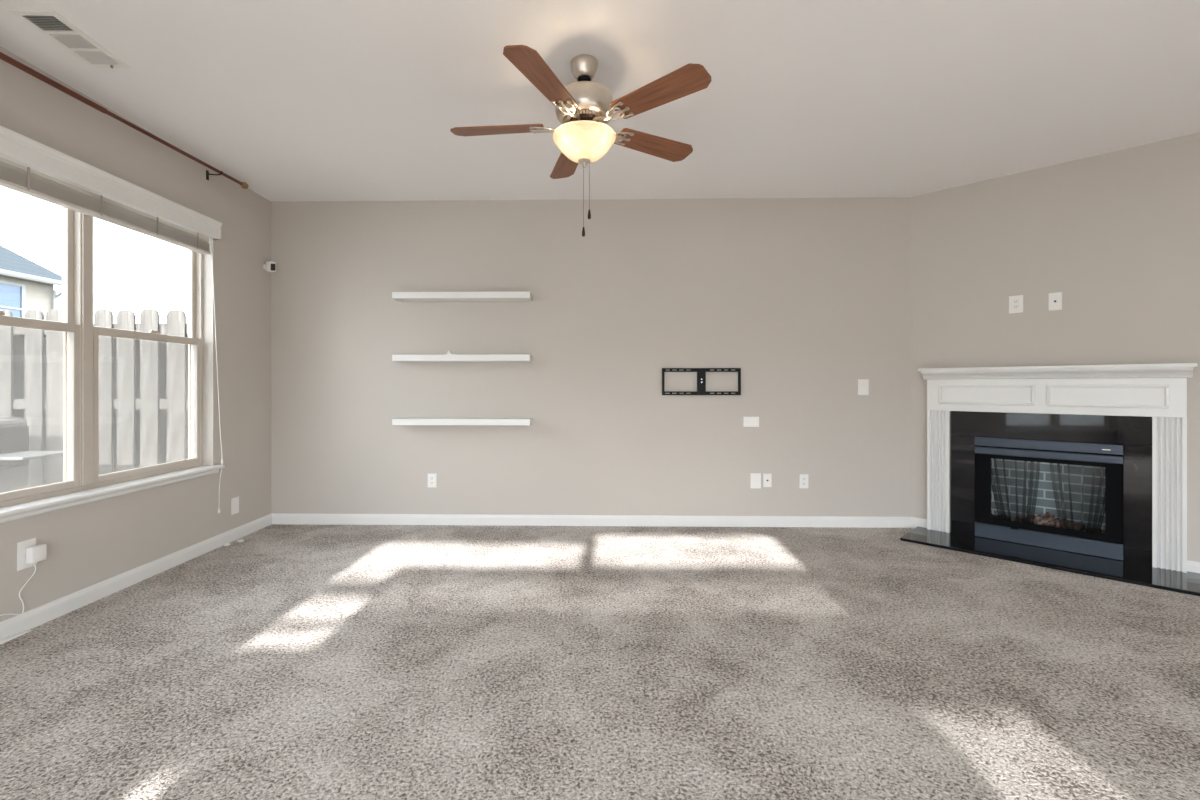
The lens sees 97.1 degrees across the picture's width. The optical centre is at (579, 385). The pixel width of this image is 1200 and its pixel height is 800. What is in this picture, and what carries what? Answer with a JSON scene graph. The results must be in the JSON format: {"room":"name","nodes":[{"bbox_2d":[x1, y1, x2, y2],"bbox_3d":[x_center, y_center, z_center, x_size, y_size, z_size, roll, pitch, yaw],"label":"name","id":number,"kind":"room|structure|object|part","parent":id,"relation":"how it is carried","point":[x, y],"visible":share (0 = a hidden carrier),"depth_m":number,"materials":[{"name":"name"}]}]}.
{"room":"living room","nodes":[
{"label":"living room","id":0,"kind":"room"},
{"bbox_2d":[0,46,270,621],"bbox_3d":[-2.779,-0.153,1.025,0.160,2.820,7.015,0,0,1],"label":"wall","id":1,"kind":"structure","parent":0,"point":[88,544],"depth_m":3.48,"materials":[{"name":"beige paint"}]},
{"bbox_2d":[0,544,45,615],"bbox_3d":[-2.624,0.977,2.375,0.054,0.400,0.467,0,0,-6],"label":"plug","id":2,"kind":"object","parent":1,"relation":"attached to","point":[34,554],"visible":1,"depth_m":2.55,"materials":[{"name":"white plastic"}]},
{"bbox_3d":[-2.627,1.021,2.355,0.045,0.312,0.429,0,0,-8],"label":"cord","id":3,"kind":"part","parent":2,"relation":"part of","materials":[{"name":"white plastic"}]},
{"bbox_2d":[17,538,35,570],"bbox_3d":[-2.663,0.812,2.552,0.009,0.135,0.085,0,0,1],"label":"power outlet","id":4,"kind":"object","parent":1,"relation":"attached to","point":[21,546],"visible":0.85,"depth_m":2.54,"materials":[{"name":"white plastic"}]},
{"bbox_2d":[0,207,224,522],"bbox_3d":[-2.714,-0.266,2.937,0.202,1.795,1.870,0,0,1],"label":"window","id":5,"kind":"structure","parent":1,"relation":"in","point":[82,483],"depth_m":2.91,"materials":[{"name":"beige plastic"}]},
{"bbox_3d":[-2.795,-0.714,2.490,0.034,0.842,0.820,0,0,1],"label":"sash","id":6,"kind":"part","parent":5,"relation":"part of","materials":[{"name":"clear glass"}]},
{"bbox_3d":[-2.759,0.110,2.490,0.033,0.885,0.820,0,0,1],"label":"sash","id":7,"kind":"part","parent":5,"relation":"part of","materials":[{"name":"beige plastic"}]},
{"bbox_3d":[-2.819,0.126,2.491,0.008,0.848,0.820,0,0,1],"label":"screen frame","id":8,"kind":"part","parent":5,"relation":"part of","materials":[{"name":"beige plastic"}]},
{"bbox_2d":[0,125,223,512],"bbox_3d":[-2.652,-0.121,2.937,0.120,2.097,1.824,0,0,1],"label":"window blind","id":9,"kind":"object","parent":5,"relation":"attached to","point":[30,167],"visible":1,"depth_m":2.90,"materials":[{"name":"white paint"}]},
{"bbox_3d":[-2.681,-0.944,2.931,0.056,0.018,1.706,0,0,1],"label":"rail","id":10,"kind":"part","parent":9,"relation":"part of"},
{"bbox_3d":[-2.607,-0.078,3.797,0.038,1.970,0.085,0,0,10],"label":"lift cord","id":11,"kind":"part","parent":9,"relation":"part of","materials":[{"name":"white fabric"}]},
{"bbox_3d":[-2.776,-0.714,3.386,0.034,0.842,0.820,0,0,1],"label":"sash","id":12,"kind":"part","parent":5,"relation":"part of","materials":[{"name":"clear glass"}]},
{"bbox_3d":[-2.741,0.110,3.386,0.033,0.885,0.820,0,0,1],"label":"sash","id":13,"kind":"part","parent":5,"relation":"part of","materials":[{"name":"beige plastic"}]},
{"bbox_3d":[-2.800,0.126,3.387,0.008,0.848,0.820,0,0,1],"label":"screen frame","id":14,"kind":"part","parent":5,"relation":"part of","materials":[{"name":"beige plastic"}]},
{"bbox_2d":[0,52,248,188],"bbox_3d":[-2.605,-1.472,2.802,0.114,0.141,2.495,0,0,1],"label":"curtain rod","id":15,"kind":"object","parent":1,"relation":"attached to","point":[4,57],"visible":1,"depth_m":2.82,"materials":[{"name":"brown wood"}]},
{"bbox_3d":[-2.559,-1.502,3.429,0.022,0.056,1.131,0,0,1],"label":"rod","id":16,"kind":"part","parent":15,"relation":"part of","materials":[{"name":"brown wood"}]},
{"bbox_2d":[0,514,271,639],"bbox_3d":[-2.691,1.133,1.084,0.015,0.088,6.855,0,0,1],"label":"baseboard","id":17,"kind":"structure","parent":1,"relation":"attached to","point":[30,619],"depth_m":3.02,"materials":[{"name":"white paint"}]},
{"bbox_2d":[231,496,238,514],"bbox_3d":[-2.632,0.917,4.048,0.008,0.125,0.085,0,0,1],"label":"blank plate","id":18,"kind":"object","parent":1,"relation":"attached to","point":[234,501],"visible":1,"depth_m":4.05,"materials":[{"name":"white plastic"}]},
{"bbox_2d":[263,261,275,271],"bbox_3d":[-2.582,-0.988,4.413,0.104,0.097,0.074,0,0,24],"label":"security camera","id":19,"kind":"object","parent":1,"relation":"attached to","point":[270,266],"visible":1,"depth_m":4.39,"materials":[{"name":"white plastic"}]},
{"bbox_2d":[271,197,909,516],"bbox_3d":[0.014,-0.153,4.526,5.600,2.820,0.140,0,0,1],"label":"wall","id":20,"kind":"structure","parent":0,"point":[807,297],"depth_m":4.45,"materials":[{"name":"beige paint"}]},
{"bbox_2d":[428,474,435,487],"bbox_3d":[-1.250,0.803,4.477,0.075,0.118,0.009,0,0,1],"label":"power outlet","id":21,"kind":"object","parent":20,"relation":"attached to","point":[431,477],"visible":1,"depth_m":4.48,"materials":[{"name":"white plastic"}]},
{"bbox_2d":[392,292,531,301],"bbox_3d":[-0.964,-0.734,4.386,1.124,0.052,0.180,0,0,1],"label":"floating shelf","id":22,"kind":"object","parent":20,"relation":"attached to","point":[399,296],"visible":1,"depth_m":4.30,"materials":[{"name":"white paint"}]},
{"bbox_2d":[392,354,531,361],"bbox_3d":[-0.964,-0.225,4.386,1.124,0.052,0.180,0,0,1],"label":"floating shelf","id":23,"kind":"object","parent":20,"relation":"attached to","point":[503,357],"visible":1,"depth_m":4.30,"materials":[{"name":"white paint"}]},
{"bbox_2d":[392,418,531,424],"bbox_3d":[-0.964,0.297,4.386,1.124,0.052,0.180,0,0,1],"label":"floating shelf","id":24,"kind":"object","parent":20,"relation":"attached to","point":[396,421],"visible":1,"depth_m":4.30,"materials":[{"name":"white paint"}]},
{"bbox_2d":[271,513,910,527],"bbox_3d":[0.057,1.133,4.447,5.370,0.088,0.015,0,0,1],"label":"baseboard","id":25,"kind":"structure","parent":20,"relation":"attached to","point":[315,519],"depth_m":4.44,"materials":[{"name":"white paint"}]},
{"bbox_2d":[662,368,740,394],"bbox_3d":[1.012,-0.032,4.419,0.652,0.225,0.030,0,0,1],"label":"tv bracket","id":26,"kind":"object","parent":20,"relation":"attached to","point":[701,372],"visible":1,"depth_m":4.41,"materials":[{"name":"metal"}]},
{"bbox_3d":[1.012,-0.032,4.422,0.068,0.224,0.026,0,0,1],"label":"mount plate","id":27,"kind":"part","parent":26,"relation":"part of","materials":[{"name":"black metal"}]},
{"bbox_3d":[1.012,0.065,4.422,0.650,0.031,0.018,0,0,1],"label":"rail","id":28,"kind":"part","parent":26,"relation":"part of","materials":[{"name":"black metal"}]},
{"bbox_3d":[1.012,-0.129,4.422,0.650,0.031,0.018,0,0,1],"label":"rail","id":29,"kind":"part","parent":26,"relation":"part of","materials":[{"name":"black metal"}]},
{"bbox_2d":[743,417,758,426],"bbox_3d":[1.428,0.303,4.422,0.130,0.084,0.008,0,0,1],"label":"cable plate","id":30,"kind":"object","parent":20,"relation":"attached to","point":[747,421],"visible":1,"depth_m":4.42,"materials":[{"name":"white plastic"}]},
{"bbox_2d":[750,473,760,487],"bbox_3d":[1.466,0.796,4.421,0.088,0.126,0.008,0,0,1],"label":"blank plate","id":31,"kind":"object","parent":20,"relation":"attached to","point":[755,478],"visible":1,"depth_m":4.42,"materials":[{"name":"white plastic"}]},
{"bbox_2d":[763,473,771,486],"bbox_3d":[1.563,0.791,4.414,0.070,0.114,0.018,0,0,1],"label":"cable plate","id":32,"kind":"object","parent":20,"relation":"attached to","point":[767,478],"visible":1,"depth_m":4.42,"materials":[{"name":"white plastic"}]},
{"bbox_2d":[799,474,807,487],"bbox_3d":[1.865,0.798,4.412,0.075,0.118,0.009,0,0,1],"label":"power outlet","id":33,"kind":"object","parent":20,"relation":"attached to","point":[803,478],"visible":1,"depth_m":4.41,"materials":[{"name":"white plastic"}]},
{"bbox_2d":[858,379,868,394],"bbox_3d":[2.354,0.014,4.401,0.088,0.130,0.010,0,0,1],"label":"light switch","id":34,"kind":"object","parent":20,"relation":"attached to","point":[863,384],"visible":1,"depth_m":4.40,"materials":[{"name":"white plastic"}]},
{"bbox_2d":[0,524,1199,799],"bbox_3d":[0.961,1.217,1.008,7.340,0.080,6.875,0,0,1],"label":"floor","id":35,"kind":"structure","parent":0,"point":[284,661],"depth_m":2.14,"materials":[{"name":"carpet"}]},
{"bbox_2d":[0,630,31,644],"bbox_3d":[-2.646,1.170,2.350,0.022,0.014,0.380,0,0,3],"label":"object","id":36,"kind":"object","parent":35,"relation":"on","point":[9,638],"visible":1,"depth_m":2.46,"materials":[{"name":"white plastic"}]},
{"bbox_2d":[900,363,1199,595],"bbox_3d":[3.268,0.521,3.768,0.855,1.312,1.530,0,0,-44],"label":"fireplace","id":37,"kind":"object","parent":35,"relation":"on","point":[1104,447],"visible":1,"depth_m":3.71,"materials":[{"name":"white paint"}]},
{"bbox_3d":[2.982,0.773,4.132,0.022,0.765,0.156,0,0,-44],"label":"granite leg","id":38,"kind":"part","parent":37,"relation":"part of","materials":[{"name":"black stone"}]},
{"bbox_3d":[3.040,0.070,3.988,0.017,0.150,0.578,0,0,-44],"label":"panel molding","id":39,"kind":"part","parent":37,"relation":"part of","materials":[{"name":"white paint"}]},
{"bbox_2d":[991,513,1010,520],"bbox_3d":[3.215,1.019,4.070,0.143,0.069,0.070,0,0,37],"label":"log","id":40,"kind":"object","parent":37,"relation":"in","point":[1001,516],"visible":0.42,"depth_m":4.05,"materials":[{"name":"black wood"}]},
{"bbox_3d":[3.496,0.785,3.964,0.015,0.545,0.770,0,0,-44],"label":"brick panel","id":41,"kind":"part","parent":37,"relation":"part of","materials":[{"name":"grey brick"}]},
{"bbox_3d":[3.309,1.102,3.784,0.023,0.106,0.796,0,0,-44],"label":"panel","id":42,"kind":"part","parent":37,"relation":"part of","materials":[{"name":"grey metal"}]},
{"bbox_2d":[1013,512,1085,530],"bbox_3d":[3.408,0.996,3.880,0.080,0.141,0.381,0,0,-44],"label":"logs","id":43,"kind":"object","parent":37,"relation":"in","point":[1048,519],"visible":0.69,"depth_m":3.85},
{"bbox_2d":[918,363,1196,379],"bbox_3d":[3.248,-0.091,3.748,0.170,0.088,1.450,0,0,-44],"label":"mantel shelf","id":44,"kind":"object","parent":37,"relation":"attached to","point":[1170,371],"depth_m":3.60,"materials":[{"name":"white paint"}]},
{"bbox_2d":[1086,527,1104,533],"bbox_3d":[3.596,1.022,3.668,0.069,0.074,0.160,0,0,-26],"label":"log","id":45,"kind":"object","parent":37,"relation":"in","point":[1095,530],"visible":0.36,"depth_m":3.67,"materials":[{"name":"brown wood"}]},
{"bbox_3d":[3.486,0.070,3.523,0.017,0.150,0.578,0,0,-44],"label":"panel molding","id":46,"kind":"part","parent":37,"relation":"part of","materials":[{"name":"white paint"}]},
{"bbox_3d":[3.633,0.773,3.454,0.022,0.765,0.129,0,0,-44],"label":"granite leg","id":47,"kind":"part","parent":37,"relation":"part of","materials":[{"name":"black stone"}]},
{"bbox_2d":[0,0,1199,201],"bbox_3d":[0.961,-1.623,1.008,7.920,0.120,7.455,0,0,1],"label":"ceiling","id":48,"kind":"structure","parent":0,"point":[292,100],"depth_m":2.75,"materials":[{"name":"white paint"}]},
{"bbox_2d":[9,9,129,67],"bbox_3d":[-2.286,-1.552,2.396,0.180,0.022,0.390,0,0,-2],"label":"ceiling vent","id":49,"kind":"object","parent":48,"relation":"in","point":[50,23],"visible":1,"depth_m":2.36,"materials":[{"name":"white plastic"}]},
{"bbox_2d":[450,45,710,236],"bbox_3d":[-0.017,-1.139,2.575,1.236,0.846,1.264,0,0,1],"label":"ceiling fan","id":50,"kind":"object","parent":48,"relation":"hanging from","point":[584,108],"visible":1,"depth_m":2.45,"materials":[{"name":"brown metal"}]},
{"bbox_3d":[-0.402,-1.255,2.604,0.461,0.038,0.146,0,0,6],"label":"blade","id":51,"kind":"part","parent":50,"relation":"part of","materials":[{"name":"brown wood"}]},
{"bbox_3d":[-0.151,-1.255,2.171,0.146,0.038,0.461,0,0,24],"label":"blade","id":52,"kind":"part","parent":50,"relation":"part of","materials":[{"name":"brown wood"}]},
{"bbox_3d":[-0.068,-1.255,2.976,0.146,0.038,0.461,0,0,-12],"label":"blade","id":53,"kind":"part","parent":50,"relation":"part of","materials":[{"name":"brown wood"}]},
{"bbox_3d":[0.017,-0.911,2.548,0.002,0.308,0.002,0,0,-14],"label":"pull chain","id":54,"kind":"part","parent":50,"relation":"part of","materials":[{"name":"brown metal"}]},
{"bbox_3d":[0.021,-1.146,2.560,0.306,0.124,0.306,0,0,1],"label":"lamp shade","id":55,"kind":"part","parent":50,"relation":"part of","materials":[{"name":"white glass"}]},
{"bbox_3d":[0.045,-0.961,2.550,0.002,0.240,0.002,0,0,16],"label":"pull chain","id":56,"kind":"part","parent":50,"relation":"part of","materials":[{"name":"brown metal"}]},
{"bbox_3d":[0.389,-1.255,2.774,0.461,0.038,0.146,0,0,-30],"label":"blade","id":57,"kind":"part","parent":50,"relation":"part of","materials":[{"name":"brown wood"}]},
{"bbox_3d":[0.338,-1.255,2.276,0.461,0.038,0.146,0,0,42],"label":"blade","id":58,"kind":"part","parent":50,"relation":"part of","materials":[{"name":"brown wood"}]},
{"bbox_2d":[910,132,1199,561],"bbox_3d":[3.740,-0.153,3.446,0.120,2.820,2.758,0,0,-44],"label":"wall","id":59,"kind":"structure","parent":0,"point":[1117,233],"depth_m":3.71,"materials":[{"name":"beige paint"}]},
{"bbox_2d":[910,517,926,527],"bbox_3d":[2.782,1.133,4.347,0.015,0.088,0.131,0,0,-44],"label":"baseboard","id":60,"kind":"structure","parent":59,"relation":"attached to","point":[915,522],"depth_m":4.35,"materials":[{"name":"white paint"}]},
{"bbox_2d":[1009,295,1022,313],"bbox_3d":[3.210,-0.598,3.903,0.009,0.128,0.083,0,0,-44],"label":"power outlet","id":61,"kind":"object","parent":59,"relation":"attached to","point":[1015,302],"visible":1,"depth_m":3.90,"materials":[{"name":"white plastic"}]},
{"bbox_2d":[1048,292,1061,310],"bbox_3d":[3.357,-0.595,3.745,0.018,0.124,0.072,0,0,-44],"label":"cable plate","id":62,"kind":"object","parent":59,"relation":"attached to","point":[1054,299],"visible":1,"depth_m":3.75,"materials":[{"name":"white plastic"}]},
{"bbox_2d":[1187,560,1199,572],"bbox_3d":[4.213,1.133,2.854,0.015,0.088,1.249,0,0,-44],"label":"baseboard","id":63,"kind":"structure","parent":59,"relation":"attached to","point":[1192,566],"depth_m":3.28,"materials":[{"name":"white paint"}]},
{"label":"outside","id":64,"kind":"structure","parent":0,"visible":0},
{"bbox_3d":[-7.498,1.577,0.156,75.000,0.300,90.000,0,0,1],"label":"ground","id":65,"kind":"structure","parent":64,"visible":0},
{"bbox_2d":[0,245,61,319],"bbox_3d":[-20.077,-2.823,5.908,10.310,8.500,19.680,0,0,1],"label":"house","id":66,"kind":"structure","parent":65,"relation":"on","point":[26,285],"depth_m":14.47,"materials":[{"name":"beige"}]},
{"bbox_3d":[-15.197,-2.068,13.773,0.020,1.230,1.230,0,0,1],"label":"pane","id":67,"kind":"part","parent":66,"relation":"part of","materials":[{"name":"blue glass"}]},
{"bbox_2d":[0,417,63,492],"bbox_3d":[-4.206,0.825,3.658,1.062,1.202,0.468,0,0,1],"label":"grill","id":68,"kind":"object","parent":65,"relation":"on","point":[15,454],"visible":0.4,"depth_m":3.75,"materials":[{"name":"metal"}]},
{"bbox_3d":[-4.378,0.258,3.692,0.712,0.068,0.380,0,0,1],"label":"lid","id":69,"kind":"part","parent":68,"relation":"part of","materials":[{"name":"silver metal"}]},
{"bbox_2d":[0,451,63,459],"bbox_3d":[-3.846,0.485,3.681,0.342,0.020,0.360,0,0,1],"label":"shelf","id":70,"kind":"object","parent":68,"relation":"attached to","point":[4,455],"depth_m":3.65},
{"bbox_2d":[0,309,187,487],"bbox_3d":[-4.927,0.397,4.498,4.204,2.059,0.207,0,0,1],"label":"fence","id":71,"kind":"object","parent":65,"relation":"on","point":[143,384],"visible":0.41,"depth_m":4.38,"materials":[{"name":"grey wood"}]},
{"bbox_3d":[-4.928,0.154,4.452,4.204,0.085,0.080,0,0,1],"label":"rail","id":72,"kind":"part","parent":71,"relation":"part of","materials":[{"name":"grey wood"}]},
{"bbox_3d":[-4.928,-0.466,4.452,4.204,0.085,0.080,0,0,1],"label":"rail","id":73,"kind":"part","parent":71,"relation":"part of","materials":[{"name":"grey wood"}]}
]}

